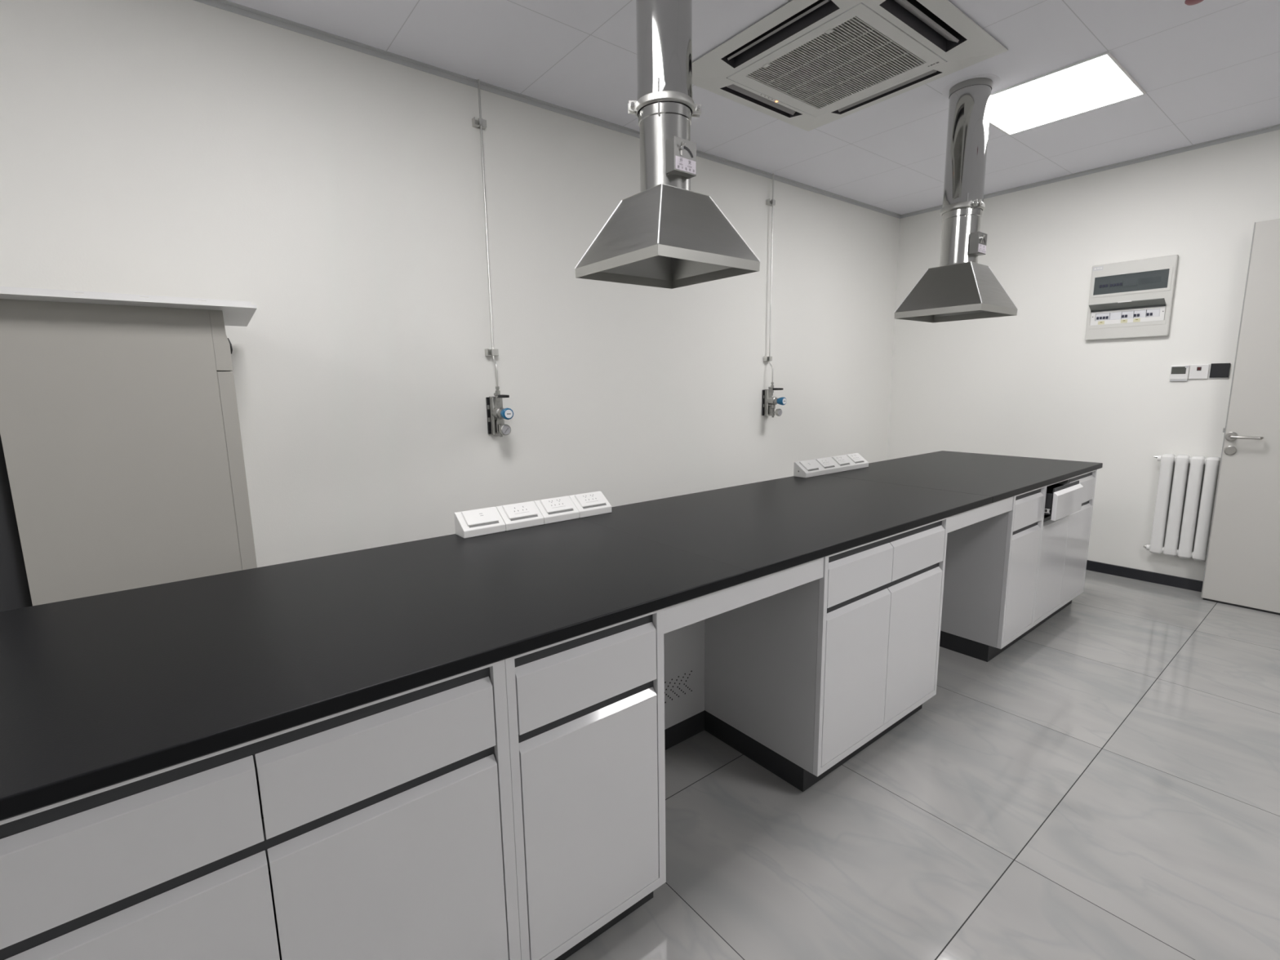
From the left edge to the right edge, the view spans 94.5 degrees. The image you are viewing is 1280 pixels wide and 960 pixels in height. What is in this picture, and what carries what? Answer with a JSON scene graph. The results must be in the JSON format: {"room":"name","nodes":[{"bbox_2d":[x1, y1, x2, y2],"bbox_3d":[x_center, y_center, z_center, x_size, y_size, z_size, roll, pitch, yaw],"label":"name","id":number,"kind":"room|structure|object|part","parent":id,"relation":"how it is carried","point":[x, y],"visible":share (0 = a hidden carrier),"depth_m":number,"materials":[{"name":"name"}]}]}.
{"room":"laboratory","nodes":[
{"label":"laboratory","id":0,"kind":"room"},
{"bbox_2d":[0,0,899,567],"bbox_3d":[-0.980,-0.430,2.700,8.140,2.660,0.100,-8,12,-38],"label":"wall","id":1,"kind":"structure","parent":0,"point":[186,148],"depth_m":2.55,"materials":[{"name":"white paint"}]},
{"bbox_2d":[471,79,498,386],"bbox_3d":[-0.702,-1.101,2.717,0.056,1.347,0.063,-8,12,-38],"label":"gas pipe","id":2,"kind":"object","parent":1,"relation":"attached to","point":[481,123],"visible":1,"depth_m":2.70,"materials":[{"name":"silver metal"}]},
{"bbox_2d":[485,386,513,436],"bbox_3d":[-0.659,-0.323,2.803,0.072,0.238,0.164,-8,12,-38],"label":"gas regulator","id":3,"kind":"object","parent":1,"relation":"attached to","point":[495,413],"visible":1,"depth_m":2.81,"materials":[{"name":"silver metal"}]},
{"bbox_3d":[-0.706,-0.313,2.865,0.072,0.176,0.012,-8,12,-38],"label":"mounting plate","id":4,"kind":"part","parent":3,"relation":"part of","materials":[{"name":"black plastic"}]},
{"bbox_3d":[-0.645,-0.395,2.788,0.086,0.015,0.018,8,12,42],"label":"valve lever","id":5,"kind":"part","parent":3,"relation":"part of","materials":[{"name":"black plastic"}]},
{"bbox_3d":[-0.625,-0.309,2.761,0.056,0.056,0.050,-8,12,-38],"label":"control knob","id":6,"kind":"part","parent":3,"relation":"part of","materials":[{"name":"blue plastic"}]},
{"bbox_2d":[193,0,901,218],"bbox_3d":[-0.960,-1.725,2.441,7.940,0.022,0.024,-8,12,-38],"label":"trim","id":7,"kind":"structure","parent":1,"relation":"attached to","point":[231,6],"depth_m":2.59,"materials":[{"name":"grey"}]},
{"bbox_2d":[763,173,775,382],"bbox_3d":[0.876,-1.324,3.948,0.056,1.347,0.063,-8,12,-38],"label":"gas pipe","id":8,"kind":"object","parent":1,"relation":"attached to","point":[772,202],"visible":1,"depth_m":3.93,"materials":[{"name":"silver metal"}]},
{"bbox_2d":[761,382,786,417],"bbox_3d":[0.920,-0.546,4.034,0.072,0.238,0.164,-8,12,-38],"label":"gas regulator","id":9,"kind":"object","parent":1,"relation":"attached to","point":[769,402],"visible":1,"depth_m":4.05,"materials":[{"name":"silver metal"}]},
{"bbox_3d":[0.873,-0.536,4.096,0.072,0.176,0.012,-8,12,-38],"label":"mounting plate","id":10,"kind":"part","parent":9,"relation":"part of","materials":[{"name":"black plastic"}]},
{"bbox_3d":[0.933,-0.618,4.019,0.086,0.015,0.018,8,12,42],"label":"valve lever","id":11,"kind":"part","parent":9,"relation":"part of","materials":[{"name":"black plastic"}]},
{"bbox_3d":[0.954,-0.532,3.992,0.056,0.056,0.050,-8,12,-38],"label":"control knob","id":12,"kind":"part","parent":9,"relation":"part of","materials":[{"name":"blue plastic"}]},
{"bbox_2d":[226,0,1279,214],"bbox_3d":[0.525,-1.467,0.583,8.140,0.020,5.010,-8,12,-38],"label":"ceiling","id":13,"kind":"structure","parent":0,"point":[1207,70],"depth_m":2.58,"materials":[{"name":"paint"}]},
{"bbox_2d":[574,0,760,288],"bbox_3d":[0.077,-1.152,1.836,0.428,0.988,0.427,-8,12,-38],"label":"exhaust hood","id":14,"kind":"object","parent":13,"relation":"hanging from","point":[667,234],"visible":1,"depth_m":1.78,"materials":[{"name":"silver metal"}]},
{"bbox_2d":[692,0,1008,131],"bbox_3d":[0.825,-1.794,2.503,0.974,0.117,0.974,-8,12,-38],"label":"air conditioner","id":15,"kind":"object","parent":13,"relation":"attached to","point":[841,59],"visible":0.97,"depth_m":2.42,"materials":[{"name":"white plastic"}]},
{"bbox_2d":[720,77,803,117],"bbox_3d":[0.584,-1.844,2.803,0.504,0.108,0.082,-8,12,-38],"label":"outlet","id":16,"kind":"object","parent":15,"relation":"attached to","point":[737,91],"depth_m":2.81,"materials":[{"name":"grey plastic"}]},
{"bbox_2d":[720,0,839,68],"bbox_3d":[0.521,-1.755,2.265,0.082,0.108,0.504,-8,12,-38],"label":"outlet","id":17,"kind":"object","parent":15,"relation":"attached to","point":[814,12],"depth_m":2.28,"materials":[{"name":"grey plastic"}]},
{"bbox_2d":[746,16,925,108],"bbox_3d":[0.824,-1.746,2.504,0.524,0.013,0.524,-8,12,-38],"label":"grille","id":18,"kind":"object","parent":15,"relation":"attached to","point":[854,56],"depth_m":2.48,"materials":[{"name":"grey plastic"}]},
{"bbox_3d":[0.826,-1.750,2.510,0.638,0.022,0.638,-8,12,-38],"label":"intake lid","id":19,"kind":"part","parent":15,"relation":"part of","materials":[{"name":"white plastic"}]},
{"bbox_2d":[831,69,942,114],"bbox_3d":[1.129,-1.841,2.740,0.082,0.108,0.504,-8,12,-38],"label":"outlet","id":20,"kind":"object","parent":15,"relation":"attached to","point":[931,73],"depth_m":2.74,"materials":[{"name":"grey plastic"}]},
{"bbox_2d":[879,0,967,52],"bbox_3d":[1.066,-1.753,2.202,0.504,0.108,0.082,-8,12,-38],"label":"outlet","id":21,"kind":"object","parent":15,"relation":"attached to","point":[919,18],"depth_m":2.25,"materials":[{"name":"grey plastic"}]},
{"bbox_2d":[893,77,1017,322],"bbox_3d":[1.540,-1.311,2.825,0.410,1.034,0.410,-8,12,-38],"label":"exhaust hood","id":22,"kind":"object","parent":13,"relation":"hanging from","point":[961,288],"visible":1,"depth_m":2.76,"materials":[{"name":"silver metal"}]},
{"bbox_2d":[942,73,999,98],"bbox_3d":[1.533,-1.821,2.742,0.236,0.001,0.236,-8,12,-38],"label":"ring","id":23,"kind":"object","parent":13,"relation":"attached to","point":[996,79],"visible":0.66,"depth_m":2.69,"materials":[{"name":"white"}]},
{"bbox_2d":[989,50,1146,135],"bbox_3d":[1.994,-1.844,2.864,0.593,0.008,0.593,-8,12,-38],"label":"ceiling light panel","id":24,"kind":"object","parent":13,"relation":"attached to","point":[1100,80],"visible":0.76,"depth_m":2.81,"materials":[{"name":"white plastic"}]},
{"bbox_2d":[1184,0,1203,5],"bbox_3d":[1.994,-1.721,2.122,0.060,0.014,0.060,-8,12,-38],"label":"smoke detector","id":25,"kind":"object","parent":13,"relation":"attached to","point":[1189,2],"visible":1,"depth_m":2.13,"materials":[{"name":"red"}]},
{"bbox_2d":[564,569,1279,959],"bbox_3d":[0.565,1.218,1.018,8.140,0.100,5.010,-8,12,-38],"label":"floor","id":26,"kind":"structure","parent":0,"point":[1104,785],"depth_m":1.79,"materials":[{"name":"tile"}]},
{"bbox_2d":[0,286,257,611],"bbox_3d":[-1.618,0.240,1.947,0.720,1.598,0.427,-8,12,-38],"label":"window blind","id":27,"kind":"object","parent":26,"relation":"on","point":[122,465],"depth_m":1.75,"materials":[{"name":"grey metal"}]},
{"bbox_2d":[0,286,257,326],"bbox_3d":[-1.592,-0.522,1.797,0.695,0.048,0.339,-8,12,-38],"label":"cabinet top","id":28,"kind":"object","parent":27,"relation":"on","point":[13,300],"depth_m":1.71,"materials":[{"name":"white"}]},
{"bbox_2d":[0,659,520,959],"bbox_3d":[-0.835,0.736,1.279,0.810,0.809,0.855,-8,12,-38],"label":"base cabinet","id":29,"kind":"object","parent":26,"relation":"on","point":[383,828],"visible":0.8,"depth_m":0.94,"materials":[{"name":"white metal"}]},
{"bbox_3d":[-0.730,0.506,0.787,0.379,0.137,0.015,-8,12,-38],"label":"drawer","id":30,"kind":"part","parent":29,"relation":"part of","materials":[{"name":"white laminate"}]},
{"bbox_3d":[-0.725,0.849,0.842,0.379,0.505,0.015,-8,12,-38],"label":"door","id":31,"kind":"part","parent":29,"relation":"part of","materials":[{"name":"white laminate"}]},
{"bbox_2d":[0,518,749,821],"bbox_3d":[-0.587,0.282,1.435,1.509,0.029,0.904,-8,12,-38],"label":"countertop","id":32,"kind":"structure","parent":29,"relation":"on","point":[100,691],"depth_m":1.18,"materials":[{"name":"black stone"}]},
{"bbox_2d":[453,506,505,538],"bbox_3d":[-0.536,0.140,1.982,0.146,0.076,0.078,-8,12,-38],"label":"box","id":33,"kind":"object","parent":32,"relation":"on","point":[486,521],"visible":1,"depth_m":1.96,"materials":[{"name":"white plastic"}]},
{"bbox_3d":[-0.535,0.122,1.979,0.108,0.040,0.054,-8,12,-38],"label":"socket plate","id":34,"kind":"part","parent":33,"relation":"part of","materials":[{"name":"white plastic"}]},
{"bbox_2d":[495,501,544,530],"bbox_3d":[-0.420,0.123,2.072,0.146,0.076,0.078,-8,12,-38],"label":"box","id":35,"kind":"object","parent":32,"relation":"on","point":[524,514],"visible":0.94,"depth_m":2.06,"materials":[{"name":"white plastic"}]},
{"bbox_3d":[-0.420,0.106,2.069,0.108,0.040,0.054,-8,12,-38],"label":"socket plate","id":36,"kind":"part","parent":35,"relation":"part of","materials":[{"name":"white plastic"}]},
{"bbox_2d":[533,495,579,524],"bbox_3d":[-0.305,0.107,2.162,0.146,0.076,0.078,-8,12,-38],"label":"box","id":37,"kind":"object","parent":32,"relation":"on","point":[556,509],"visible":0.98,"depth_m":2.14,"materials":[{"name":"white plastic"}]},
{"bbox_3d":[-0.304,0.090,2.159,0.108,0.040,0.054,-8,12,-38],"label":"socket plate","id":38,"kind":"part","parent":37,"relation":"part of","materials":[{"name":"white plastic"}]},
{"bbox_3d":[-0.431,0.464,1.020,0.379,0.137,0.015,-8,12,-38],"label":"drawer","id":39,"kind":"part","parent":29,"relation":"part of","materials":[{"name":"white laminate"}]},
{"bbox_3d":[-0.426,0.806,1.075,0.379,0.505,0.015,-8,12,-38],"label":"door","id":40,"kind":"part","parent":29,"relation":"part of","materials":[{"name":"white laminate"}]},
{"bbox_2d":[504,608,666,959],"bbox_3d":[-0.361,0.669,1.649,0.400,0.809,0.855,-8,12,-38],"label":"base cabinet","id":41,"kind":"object","parent":26,"relation":"on","point":[586,711],"visible":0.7,"depth_m":1.30,"materials":[{"name":"white metal"}]},
{"bbox_3d":[-0.111,0.436,1.284,0.359,0.228,0.002,-8,12,-38],"label":"finger rail","id":42,"kind":"part","parent":41,"relation":"part of","materials":[{"name":"grey metal"}]},
{"bbox_3d":[-0.105,0.418,1.274,0.354,0.137,0.015,-8,12,-38],"label":"drawer","id":43,"kind":"part","parent":41,"relation":"part of","materials":[{"name":"white laminate"}]},
{"bbox_3d":[-0.100,0.760,1.330,0.354,0.505,0.015,-8,12,-38],"label":"door","id":44,"kind":"part","parent":41,"relation":"part of","materials":[{"name":"white laminate"}]},
{"bbox_2d":[663,557,823,750],"bbox_3d":[0.145,0.631,1.839,0.634,0.809,0.523,-8,12,-38],"label":"panel","id":45,"kind":"object","parent":26,"relation":"on","point":[683,622],"visible":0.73,"depth_m":2.13,"materials":[{"name":"white laminate"}]},
{"bbox_3d":[-0.010,0.560,2.026,0.634,0.726,0.015,-8,12,-38],"label":"panel","id":46,"kind":"part","parent":45,"relation":"part of","materials":[{"name":"white metal"}]},
{"bbox_2d":[704,517,948,791],"bbox_3d":[0.603,0.533,2.400,0.790,0.809,0.855,-8,12,-38],"label":"base cabinet","id":47,"kind":"object","parent":26,"relation":"on","point":[799,681],"visible":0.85,"depth_m":2.01,"materials":[{"name":"white metal"}]},
{"bbox_2d":[580,475,992,581],"bbox_3d":[0.599,0.115,2.360,1.517,0.029,0.904,-8,12,-38],"label":"countertop","id":48,"kind":"structure","parent":47,"relation":"on","point":[763,528],"depth_m":2.16,"materials":[{"name":"black stone"}]},
{"bbox_2d":[568,491,611,518],"bbox_3d":[-0.190,0.091,2.252,0.146,0.076,0.078,-8,12,-38],"label":"box","id":49,"kind":"object","parent":48,"relation":"on","point":[590,504],"visible":0.94,"depth_m":2.23,"materials":[{"name":"white plastic"}]},
{"bbox_3d":[-0.189,0.073,2.249,0.108,0.040,0.054,-8,12,-38],"label":"socket plate","id":50,"kind":"part","parent":49,"relation":"part of","materials":[{"name":"white plastic"}]},
{"bbox_3d":[0.717,0.645,1.967,0.373,0.505,0.015,-8,12,-38],"label":"door","id":51,"kind":"part","parent":47,"relation":"part of","materials":[{"name":"white laminate"}]},
{"bbox_3d":[0.712,0.302,1.911,0.373,0.137,0.015,-8,12,-38],"label":"drawer","id":52,"kind":"part","parent":47,"relation":"part of","materials":[{"name":"white laminate"}]},
{"bbox_3d":[0.862,0.540,2.069,0.790,0.726,0.018,-8,12,-38],"label":"frame","id":53,"kind":"part","parent":47,"relation":"part of","materials":[{"name":"white laminate"}]},
{"bbox_3d":[0.854,0.300,2.037,0.754,0.228,0.002,-8,12,-38],"label":"finger rail","id":54,"kind":"part","parent":47,"relation":"part of","materials":[{"name":"grey"}]},
{"bbox_3d":[1.012,0.603,2.196,0.373,0.505,0.015,-8,12,-38],"label":"door","id":55,"kind":"part","parent":47,"relation":"part of","materials":[{"name":"white laminate"}]},
{"bbox_3d":[1.006,0.261,2.141,0.373,0.137,0.015,-8,12,-38],"label":"drawer","id":56,"kind":"part","parent":47,"relation":"part of","materials":[{"name":"white laminate"}]},
{"bbox_2d":[939,485,1045,662],"bbox_3d":[1.557,0.398,3.144,0.384,0.809,0.855,-8,12,-38],"label":"base cabinet","id":57,"kind":"object","parent":26,"relation":"on","point":[992,563],"visible":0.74,"depth_m":2.80,"materials":[{"name":"white metal"}]},
{"bbox_2d":[947,496,1013,533],"bbox_3d":[1.260,0.473,2.709,0.629,0.809,0.523,-8,12,-38],"label":"panel","id":58,"kind":"object","parent":57,"relation":"attached to","point":[957,522],"visible":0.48,"depth_m":2.43,"materials":[{"name":"white laminate"}]},
{"bbox_3d":[1.816,0.406,2.813,0.384,0.726,0.018,-8,12,-38],"label":"frame","id":59,"kind":"part","parent":57,"relation":"part of","materials":[{"name":"white laminate"}]},
{"bbox_3d":[1.820,0.489,2.827,0.348,0.505,0.015,-8,12,-38],"label":"door","id":60,"kind":"part","parent":57,"relation":"part of","materials":[{"name":"white laminate"}]},
{"bbox_3d":[1.809,0.165,2.782,0.353,0.228,0.002,-8,12,-38],"label":"finger rail","id":61,"kind":"part","parent":57,"relation":"part of","materials":[{"name":"grey"}]},
{"bbox_3d":[1.815,0.147,2.772,0.348,0.137,0.015,-8,12,-38],"label":"drawer","id":62,"kind":"part","parent":57,"relation":"part of","materials":[{"name":"white laminate"}]},
{"bbox_2d":[1019,469,1097,639],"bbox_3d":[2.034,0.335,3.487,0.795,0.809,0.903,-8,12,-38],"label":"base cabinet","id":63,"kind":"object","parent":26,"relation":"on","point":[1068,503],"visible":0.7,"depth_m":3.13,"materials":[{"name":"white metal"}]},
{"bbox_2d":[823,450,1102,502],"bbox_3d":[1.783,-0.052,3.283,1.500,0.029,0.904,-8,12,-38],"label":"countertop","id":64,"kind":"structure","parent":63,"relation":"on","point":[998,477],"depth_m":3.13,"materials":[{"name":"black stone"}]},
{"bbox_2d":[793,453,868,477],"bbox_3d":[1.050,-0.084,3.219,0.586,0.076,0.078,-8,12,-38],"label":"power strip","id":65,"kind":"object","parent":64,"relation":"on","point":[816,467],"visible":1,"depth_m":3.17,"materials":[{"name":"white plastic"}]},
{"bbox_3d":[0.881,-0.078,3.084,0.094,0.040,0.054,-8,12,-38],"label":"socket plate","id":66,"kind":"part","parent":65,"relation":"part of","materials":[{"name":"white plastic"}]},
{"bbox_3d":[0.993,-0.094,3.171,0.094,0.040,0.054,-8,12,-38],"label":"socket plate","id":67,"kind":"part","parent":65,"relation":"part of","materials":[{"name":"white plastic"}]},
{"bbox_3d":[1.106,-0.110,3.259,0.094,0.040,0.054,-8,12,-38],"label":"socket plate","id":68,"kind":"part","parent":65,"relation":"part of","materials":[{"name":"white plastic"}]},
{"bbox_3d":[1.218,-0.126,3.347,0.094,0.040,0.054,-8,12,-38],"label":"socket plate","id":69,"kind":"part","parent":65,"relation":"part of","materials":[{"name":"white plastic"}]},
{"bbox_3d":[2.130,0.445,3.069,0.378,0.505,0.015,-8,12,-38],"label":"door","id":70,"kind":"part","parent":63,"relation":"part of","materials":[{"name":"white laminate"}]},
{"bbox_3d":[2.149,0.069,2.985,0.362,0.093,0.007,-8,12,-38],"label":"drawer finger rail","id":71,"kind":"part","parent":63,"relation":"part of","materials":[{"name":"grey"}]},
{"bbox_3d":[2.154,0.108,2.978,0.378,0.138,0.019,-8,12,-38],"label":"drawer","id":72,"kind":"part","parent":63,"relation":"part of","materials":[{"name":"white laminate"}]},
{"bbox_3d":[2.269,0.100,3.140,0.763,0.228,0.002,-8,12,-38],"label":"finger rail","id":73,"kind":"part","parent":63,"relation":"part of","materials":[{"name":"grey"}]},
{"bbox_3d":[2.428,0.403,3.301,0.378,0.505,0.015,-8,12,-38],"label":"door","id":74,"kind":"part","parent":63,"relation":"part of","materials":[{"name":"white laminate"}]},
{"bbox_3d":[2.423,0.061,3.246,0.378,0.137,0.015,-8,12,-38],"label":"drawer","id":75,"kind":"part","parent":63,"relation":"part of","materials":[{"name":"white laminate"}]},
{"bbox_2d":[887,129,1279,581],"bbox_3d":[3.726,-0.584,3.216,0.100,2.660,4.910,-8,12,-38],"label":"wall","id":76,"kind":"structure","parent":0,"point":[1029,383],"depth_m":3.96,"materials":[{"name":"white paint"}]},
{"bbox_2d":[899,124,1279,218],"bbox_3d":[3.627,-1.884,3.006,0.024,0.022,4.810,-8,12,-38],"label":"trim","id":77,"kind":"structure","parent":76,"relation":"attached to","point":[1275,127],"depth_m":3.72,"materials":[{"name":"grey"}]},
{"bbox_2d":[1084,254,1178,340],"bbox_3d":[3.100,-1.147,3.759,0.092,0.480,0.426,-8,12,-38],"label":"electrical panel","id":78,"kind":"object","parent":76,"relation":"attached to","point":[1131,299],"visible":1,"depth_m":3.75,"materials":[{"name":"white plastic"}]},
{"bbox_3d":[2.999,-1.384,3.872,0.002,0.025,0.055,-8,12,-38],"label":"maker plate","id":79,"kind":"part","parent":78,"relation":"part of","materials":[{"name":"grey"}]},
{"bbox_2d":[1085,560,1203,591],"bbox_3d":[3.670,0.696,3.428,0.012,0.069,4.810,-8,12,-38],"label":"baseboard","id":80,"kind":"structure","parent":76,"relation":"attached to","point":[1132,573],"depth_m":3.87,"materials":[{"name":"black"}]},
{"bbox_2d":[1169,364,1189,381],"bbox_3d":[3.314,-0.656,3.635,0.016,0.094,0.086,-8,12,-38],"label":"thermostat","id":81,"kind":"object","parent":76,"relation":"attached to","point":[1178,373],"visible":1,"depth_m":3.63,"materials":[{"name":"white plastic"}]},
{"bbox_2d":[1143,453,1220,561],"bbox_3d":[3.353,0.162,3.670,0.094,0.638,0.307,-8,12,-38],"label":"radiator","id":82,"kind":"object","parent":76,"relation":"attached to","point":[1180,477],"visible":0.99,"depth_m":3.62,"materials":[{"name":"white metal"}]},
{"bbox_2d":[1188,364,1209,378],"bbox_3d":[3.371,-0.653,3.567,0.012,0.087,0.086,-8,12,-38],"label":"switch","id":83,"kind":"object","parent":76,"relation":"attached to","point":[1197,371],"visible":1,"depth_m":3.56,"materials":[{"name":"white plastic"}]},
{"bbox_2d":[1208,363,1231,378],"bbox_3d":[3.427,-0.644,3.497,0.012,0.089,0.086,-8,12,-38],"label":"switch","id":84,"kind":"object","parent":76,"relation":"attached to","point":[1217,371],"visible":1,"depth_m":3.49,"materials":[{"name":"black plastic"}]},
{"bbox_2d":[1200,218,1279,614],"bbox_3d":[3.665,-0.278,2.962,0.103,2.138,1.072,-8,12,-38],"label":"door","id":85,"kind":"structure","parent":76,"relation":"in","point":[1242,566],"depth_m":3.30,"materials":[{"name":"wood paint"},{"name":"brushed metal"}]},
{"bbox_3d":[3.377,-0.237,3.297,0.053,0.016,0.138,-8,12,-38],"label":"lever handle","id":86,"kind":"part","parent":85,"relation":"part of","materials":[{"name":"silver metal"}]}
]}

